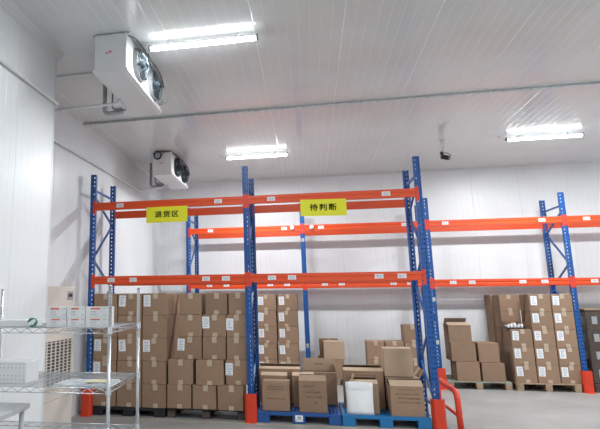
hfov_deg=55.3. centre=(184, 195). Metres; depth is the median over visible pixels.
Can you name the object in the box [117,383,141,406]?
carton
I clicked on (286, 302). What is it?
carton
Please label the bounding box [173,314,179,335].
carton
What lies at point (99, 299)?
carton
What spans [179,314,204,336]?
carton
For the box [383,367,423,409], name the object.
carton
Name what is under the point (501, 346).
carton
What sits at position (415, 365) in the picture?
carton
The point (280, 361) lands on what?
carton
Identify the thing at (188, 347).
carton
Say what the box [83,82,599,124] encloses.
conduit
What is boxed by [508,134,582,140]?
diffuser
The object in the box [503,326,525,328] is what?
tray
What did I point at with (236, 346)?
carton
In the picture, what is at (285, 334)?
carton
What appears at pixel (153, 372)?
carton
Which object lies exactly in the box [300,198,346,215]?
hanging sign
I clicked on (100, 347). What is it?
carton
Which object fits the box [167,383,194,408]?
carton
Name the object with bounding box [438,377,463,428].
barrier
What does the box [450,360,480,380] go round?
carton
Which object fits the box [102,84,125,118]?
insulated pipe
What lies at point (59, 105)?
trim
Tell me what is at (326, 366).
carton
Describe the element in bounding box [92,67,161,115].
drip tray
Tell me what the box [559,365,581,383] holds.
carton
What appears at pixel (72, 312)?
box
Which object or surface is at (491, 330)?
carton
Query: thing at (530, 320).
carton
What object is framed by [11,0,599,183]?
ceiling
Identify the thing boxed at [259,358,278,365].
carton
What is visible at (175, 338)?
carton
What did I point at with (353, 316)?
wall
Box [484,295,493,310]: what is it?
carton
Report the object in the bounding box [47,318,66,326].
box
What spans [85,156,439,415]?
rack
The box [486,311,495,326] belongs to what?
carton
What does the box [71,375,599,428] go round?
floor
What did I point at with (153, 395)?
carton
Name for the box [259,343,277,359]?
carton
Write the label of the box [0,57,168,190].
pipe
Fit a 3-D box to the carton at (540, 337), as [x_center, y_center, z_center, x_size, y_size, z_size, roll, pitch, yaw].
[6.867,2.738,10.728,0.373,0.328,0.502,-3,-11,12]
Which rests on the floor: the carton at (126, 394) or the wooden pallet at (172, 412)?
the wooden pallet at (172, 412)
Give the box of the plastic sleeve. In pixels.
[53,379,119,386]
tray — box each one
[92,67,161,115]
[152,172,187,189]
[503,323,525,328]
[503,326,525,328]
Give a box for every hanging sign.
[146,206,186,222]
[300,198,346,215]
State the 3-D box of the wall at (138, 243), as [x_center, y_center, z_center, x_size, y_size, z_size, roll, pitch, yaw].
[-1.452,1.288,10.058,0.100,4.629,7.660,-3,-11,12]
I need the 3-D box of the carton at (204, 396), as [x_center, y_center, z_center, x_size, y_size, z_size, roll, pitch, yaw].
[0.338,2.986,8.318,0.353,0.341,0.442,-3,-11,12]
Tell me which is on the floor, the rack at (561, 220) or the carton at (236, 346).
the rack at (561, 220)
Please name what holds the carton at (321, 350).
on the carton
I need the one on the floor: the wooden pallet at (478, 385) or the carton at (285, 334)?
the wooden pallet at (478, 385)
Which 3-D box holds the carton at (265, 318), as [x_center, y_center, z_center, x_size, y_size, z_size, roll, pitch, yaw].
[1.796,2.646,11.971,0.403,0.335,0.502,-3,-11,12]
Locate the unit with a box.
[42,286,74,428]
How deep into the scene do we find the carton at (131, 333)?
8.57 m
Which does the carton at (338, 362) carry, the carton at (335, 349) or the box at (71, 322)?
the carton at (335, 349)
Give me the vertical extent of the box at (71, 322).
0.061 m
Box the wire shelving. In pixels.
[0,285,140,428]
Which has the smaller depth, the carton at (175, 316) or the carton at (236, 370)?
the carton at (236, 370)
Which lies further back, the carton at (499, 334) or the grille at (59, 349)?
the carton at (499, 334)
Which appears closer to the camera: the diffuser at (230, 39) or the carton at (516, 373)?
the diffuser at (230, 39)
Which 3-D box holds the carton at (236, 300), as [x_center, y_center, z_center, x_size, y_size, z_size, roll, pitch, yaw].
[0.842,1.665,8.568,0.261,0.325,0.442,-3,-11,12]
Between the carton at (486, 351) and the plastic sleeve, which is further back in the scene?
the carton at (486, 351)
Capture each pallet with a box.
[93,406,167,417]
[167,407,244,420]
[257,403,341,425]
[339,402,431,428]
[446,375,512,389]
[506,378,581,392]
[594,384,599,392]
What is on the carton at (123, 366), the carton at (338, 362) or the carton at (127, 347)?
the carton at (127, 347)
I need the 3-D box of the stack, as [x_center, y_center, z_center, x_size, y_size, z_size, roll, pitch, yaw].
[8.209,2.867,10.697,1.120,1.360,0.970,-3,-11,12]
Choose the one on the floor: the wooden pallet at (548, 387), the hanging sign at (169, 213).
the wooden pallet at (548, 387)
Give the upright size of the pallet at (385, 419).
0.145 m
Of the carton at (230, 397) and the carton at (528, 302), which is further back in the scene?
the carton at (528, 302)
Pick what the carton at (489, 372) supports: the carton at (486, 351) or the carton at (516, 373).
the carton at (486, 351)
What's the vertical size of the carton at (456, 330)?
0.463 m
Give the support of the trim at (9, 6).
attached to the wall at (26, 115)
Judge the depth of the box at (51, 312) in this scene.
3.96 m
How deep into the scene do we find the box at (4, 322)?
4.04 m
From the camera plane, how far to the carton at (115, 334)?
8.64 m
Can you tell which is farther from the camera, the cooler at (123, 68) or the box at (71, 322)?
the cooler at (123, 68)
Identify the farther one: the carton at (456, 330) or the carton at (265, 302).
the carton at (265, 302)
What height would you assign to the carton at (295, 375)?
0.482 m
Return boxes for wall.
[0,5,55,428]
[48,106,161,416]
[161,163,599,378]
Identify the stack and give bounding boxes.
[575,308,599,383]
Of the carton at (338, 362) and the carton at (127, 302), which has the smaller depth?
the carton at (127, 302)
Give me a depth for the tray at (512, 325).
10.68 m
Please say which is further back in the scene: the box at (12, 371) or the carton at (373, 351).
the carton at (373, 351)
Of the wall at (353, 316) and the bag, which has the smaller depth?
the bag
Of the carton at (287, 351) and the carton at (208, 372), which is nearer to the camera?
the carton at (208, 372)
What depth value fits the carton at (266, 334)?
11.67 m
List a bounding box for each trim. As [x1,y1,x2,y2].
[0,0,64,59]
[41,59,56,428]
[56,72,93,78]
[57,101,160,182]
[92,417,376,428]
[189,161,599,183]
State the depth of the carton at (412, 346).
11.04 m
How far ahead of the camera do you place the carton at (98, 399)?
8.46 m
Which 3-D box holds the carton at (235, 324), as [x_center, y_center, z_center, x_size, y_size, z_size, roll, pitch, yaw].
[0.819,1.982,8.492,0.300,0.327,0.442,-3,-11,12]
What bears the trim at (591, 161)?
attached to the wall at (353, 316)
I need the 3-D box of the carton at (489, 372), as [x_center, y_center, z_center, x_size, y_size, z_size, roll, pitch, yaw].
[5.978,3.426,10.843,0.403,0.342,0.500,-3,-11,12]
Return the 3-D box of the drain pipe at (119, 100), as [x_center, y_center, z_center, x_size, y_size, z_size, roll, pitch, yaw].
[-1.467,-1.112,7.000,1.389,0.092,0.038,-3,-11,12]
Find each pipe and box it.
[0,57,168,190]
[55,99,120,111]
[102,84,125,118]
[149,163,164,189]
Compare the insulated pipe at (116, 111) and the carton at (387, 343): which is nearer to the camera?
the insulated pipe at (116, 111)
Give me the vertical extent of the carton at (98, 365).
0.337 m
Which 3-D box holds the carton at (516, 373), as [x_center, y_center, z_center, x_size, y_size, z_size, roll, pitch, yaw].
[6.496,3.399,10.677,0.363,0.328,0.502,-3,-11,13]
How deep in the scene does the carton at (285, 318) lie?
11.64 m
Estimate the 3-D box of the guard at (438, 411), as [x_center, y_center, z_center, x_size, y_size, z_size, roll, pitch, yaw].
[3.383,2.904,7.355,0.170,0.390,0.139,-3,-11,12]
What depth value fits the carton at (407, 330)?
11.11 m
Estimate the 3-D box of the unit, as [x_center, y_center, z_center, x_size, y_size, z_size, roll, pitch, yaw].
[-1.794,2.083,6.878,0.455,1.885,1.060,-3,-11,12]
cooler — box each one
[92,32,166,115]
[152,151,190,189]
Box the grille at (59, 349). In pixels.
[44,336,72,391]
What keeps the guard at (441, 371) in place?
on the floor
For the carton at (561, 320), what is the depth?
10.48 m
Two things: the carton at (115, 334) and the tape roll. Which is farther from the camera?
the carton at (115, 334)
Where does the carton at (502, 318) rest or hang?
on the carton at (499, 334)
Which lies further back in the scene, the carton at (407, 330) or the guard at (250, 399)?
the carton at (407, 330)
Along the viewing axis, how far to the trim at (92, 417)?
7.78 m
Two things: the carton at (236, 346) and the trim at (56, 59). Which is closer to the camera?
the trim at (56, 59)
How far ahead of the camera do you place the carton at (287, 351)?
11.52 m
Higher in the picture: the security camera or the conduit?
the conduit
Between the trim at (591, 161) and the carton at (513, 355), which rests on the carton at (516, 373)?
the carton at (513, 355)
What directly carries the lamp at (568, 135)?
attached to the ceiling
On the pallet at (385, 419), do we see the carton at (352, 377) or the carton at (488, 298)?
the carton at (352, 377)
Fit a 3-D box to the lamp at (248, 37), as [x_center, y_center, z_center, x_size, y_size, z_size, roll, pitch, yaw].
[0.137,-1.743,6.274,1.394,0.105,0.073,-3,-11,12]
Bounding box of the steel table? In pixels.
[0,402,29,428]
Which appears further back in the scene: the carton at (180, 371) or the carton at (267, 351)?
the carton at (267, 351)
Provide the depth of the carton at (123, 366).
8.46 m
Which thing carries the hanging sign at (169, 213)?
hanging from the rack at (248, 200)
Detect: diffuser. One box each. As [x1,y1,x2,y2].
[150,36,255,50]
[227,154,286,159]
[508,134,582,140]
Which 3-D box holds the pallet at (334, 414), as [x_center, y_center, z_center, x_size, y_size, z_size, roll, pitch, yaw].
[1.710,3.203,8.225,1.153,0.145,1.004,-3,-11,12]
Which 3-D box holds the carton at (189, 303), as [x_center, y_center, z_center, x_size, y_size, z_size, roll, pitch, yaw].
[0.137,1.698,8.721,0.348,0.325,0.442,-3,-11,12]
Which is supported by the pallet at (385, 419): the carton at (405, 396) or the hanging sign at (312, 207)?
the carton at (405, 396)
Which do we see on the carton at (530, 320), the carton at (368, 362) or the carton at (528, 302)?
the carton at (528, 302)
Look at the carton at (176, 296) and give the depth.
9.15 m
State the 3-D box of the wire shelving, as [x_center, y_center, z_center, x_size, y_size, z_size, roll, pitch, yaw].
[-1.052,1.610,4.208,1.268,1.808,0.872,-2,-11,9]
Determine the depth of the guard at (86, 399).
8.40 m
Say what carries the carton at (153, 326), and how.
on the carton at (153, 349)
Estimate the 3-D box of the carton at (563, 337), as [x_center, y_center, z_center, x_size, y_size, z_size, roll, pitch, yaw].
[7.240,2.723,10.656,0.353,0.328,0.502,-3,-11,12]
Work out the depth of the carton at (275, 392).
7.94 m
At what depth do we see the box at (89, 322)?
3.90 m
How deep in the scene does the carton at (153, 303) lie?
8.57 m
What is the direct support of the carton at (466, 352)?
on the carton at (460, 370)
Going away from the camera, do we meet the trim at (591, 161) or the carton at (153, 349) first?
the carton at (153, 349)
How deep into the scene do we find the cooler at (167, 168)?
11.10 m
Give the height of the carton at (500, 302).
0.328 m
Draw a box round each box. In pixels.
[0,319,41,326]
[0,359,38,383]
[46,307,66,317]
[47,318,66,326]
[67,306,91,317]
[67,318,84,326]
[85,306,113,317]
[85,317,113,326]
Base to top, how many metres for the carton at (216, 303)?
0.325 m
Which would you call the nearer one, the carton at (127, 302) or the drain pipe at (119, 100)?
the drain pipe at (119, 100)
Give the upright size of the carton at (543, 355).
0.328 m
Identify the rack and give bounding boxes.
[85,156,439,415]
[186,192,599,391]
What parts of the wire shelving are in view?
post, wire shelf, wire shelf, wire shelf, post, post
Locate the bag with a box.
[345,381,373,414]
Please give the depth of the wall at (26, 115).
5.70 m
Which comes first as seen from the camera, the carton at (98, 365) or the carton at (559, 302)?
the carton at (98, 365)
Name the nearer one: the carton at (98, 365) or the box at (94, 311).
the box at (94, 311)
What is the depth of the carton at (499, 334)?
11.30 m
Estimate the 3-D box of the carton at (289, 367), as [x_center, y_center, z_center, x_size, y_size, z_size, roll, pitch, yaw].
[1.503,2.926,8.692,0.640,0.574,0.242,-3,-11,12]
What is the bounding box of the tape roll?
[27,318,37,326]
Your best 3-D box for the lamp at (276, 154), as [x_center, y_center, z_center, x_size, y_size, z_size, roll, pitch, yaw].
[1.389,-0.815,11.195,1.394,0.105,0.073,-3,-11,12]
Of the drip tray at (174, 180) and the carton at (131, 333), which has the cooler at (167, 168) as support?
the drip tray at (174, 180)
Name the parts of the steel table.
leg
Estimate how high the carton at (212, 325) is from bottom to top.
0.327 m
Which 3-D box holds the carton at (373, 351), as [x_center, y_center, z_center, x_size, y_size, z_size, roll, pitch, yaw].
[3.911,3.158,11.384,0.343,0.365,0.422,-3,-11,12]
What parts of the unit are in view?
control panel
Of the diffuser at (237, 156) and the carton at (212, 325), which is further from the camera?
the diffuser at (237, 156)
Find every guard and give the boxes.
[79,388,92,416]
[244,393,256,423]
[430,398,446,428]
[438,368,447,389]
[580,370,596,393]
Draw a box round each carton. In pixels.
[92,360,117,378]
[92,384,116,405]
[93,315,117,337]
[93,337,117,359]
[94,294,117,314]
[117,360,141,383]
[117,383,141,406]
[118,293,142,314]
[118,315,142,337]
[118,338,141,360]
[142,315,172,337]
[142,336,172,360]
[142,360,167,383]
[142,384,166,407]
[143,293,173,314]
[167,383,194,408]
[168,357,196,384]
[173,293,178,314]
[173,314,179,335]
[173,335,179,356]
[177,336,202,358]
[179,293,205,314]
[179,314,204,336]
[193,383,217,409]
[196,359,226,385]
[202,314,227,336]
[203,337,226,359]
[205,293,228,314]
[217,383,245,410]
[225,360,246,384]
[226,314,245,336]
[227,337,246,359]
[228,293,245,314]
[257,295,277,310]
[258,310,277,326]
[258,326,278,342]
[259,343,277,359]
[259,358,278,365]
[259,363,300,402]
[260,370,287,405]
[262,379,290,410]
[277,294,297,310]
[277,310,297,326]
[278,326,298,342]
[278,343,299,359]
[279,358,299,363]
[292,372,313,406]
[298,374,327,412]
[303,358,337,404]
[319,338,337,356]
[323,340,344,359]
[323,357,343,377]
[342,364,385,408]
[349,373,379,413]
[365,340,384,359]
[366,358,382,369]
[381,346,413,376]
[383,340,403,346]
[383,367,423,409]
[386,378,425,416]
[400,324,422,342]
[404,343,420,360]
[412,361,424,379]
[439,318,471,342]
[445,341,476,361]
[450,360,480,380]
[472,341,499,362]
[479,362,505,381]
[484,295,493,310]
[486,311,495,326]
[488,326,496,342]
[492,295,519,310]
[494,311,520,327]
[496,327,503,343]
[498,343,504,360]
[500,360,507,378]
[502,328,532,346]
[504,345,534,364]
[506,362,537,382]
[519,294,551,311]
[521,311,553,328]
[526,328,555,346]
[533,347,558,364]
[535,364,560,383]
[550,294,572,311]
[551,311,575,328]
[554,329,577,346]
[556,347,579,365]
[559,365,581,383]
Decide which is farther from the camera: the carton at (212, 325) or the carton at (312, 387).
the carton at (212, 325)
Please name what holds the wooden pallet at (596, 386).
on the floor
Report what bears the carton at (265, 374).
on the pallet at (334, 414)
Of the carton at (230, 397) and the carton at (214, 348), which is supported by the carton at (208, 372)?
the carton at (214, 348)
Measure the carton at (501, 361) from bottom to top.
0.328 m
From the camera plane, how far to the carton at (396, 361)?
8.03 m
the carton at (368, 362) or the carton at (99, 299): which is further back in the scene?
the carton at (368, 362)
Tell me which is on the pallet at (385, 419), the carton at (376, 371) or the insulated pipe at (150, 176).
the carton at (376, 371)
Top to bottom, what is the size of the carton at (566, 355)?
0.328 m
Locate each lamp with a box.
[138,32,258,51]
[219,151,287,159]
[497,131,584,140]
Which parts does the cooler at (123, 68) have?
mounting rail, motor, motor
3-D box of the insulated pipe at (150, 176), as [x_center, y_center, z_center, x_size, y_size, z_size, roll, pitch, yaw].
[-0.594,-0.422,11.982,0.308,0.561,0.140,-3,-11,12]
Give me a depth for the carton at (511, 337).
10.58 m
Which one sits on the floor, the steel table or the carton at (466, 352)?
the steel table
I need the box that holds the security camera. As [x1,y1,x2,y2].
[439,139,450,159]
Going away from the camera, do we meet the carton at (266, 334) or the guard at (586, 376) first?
the guard at (586, 376)
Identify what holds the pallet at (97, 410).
on the floor

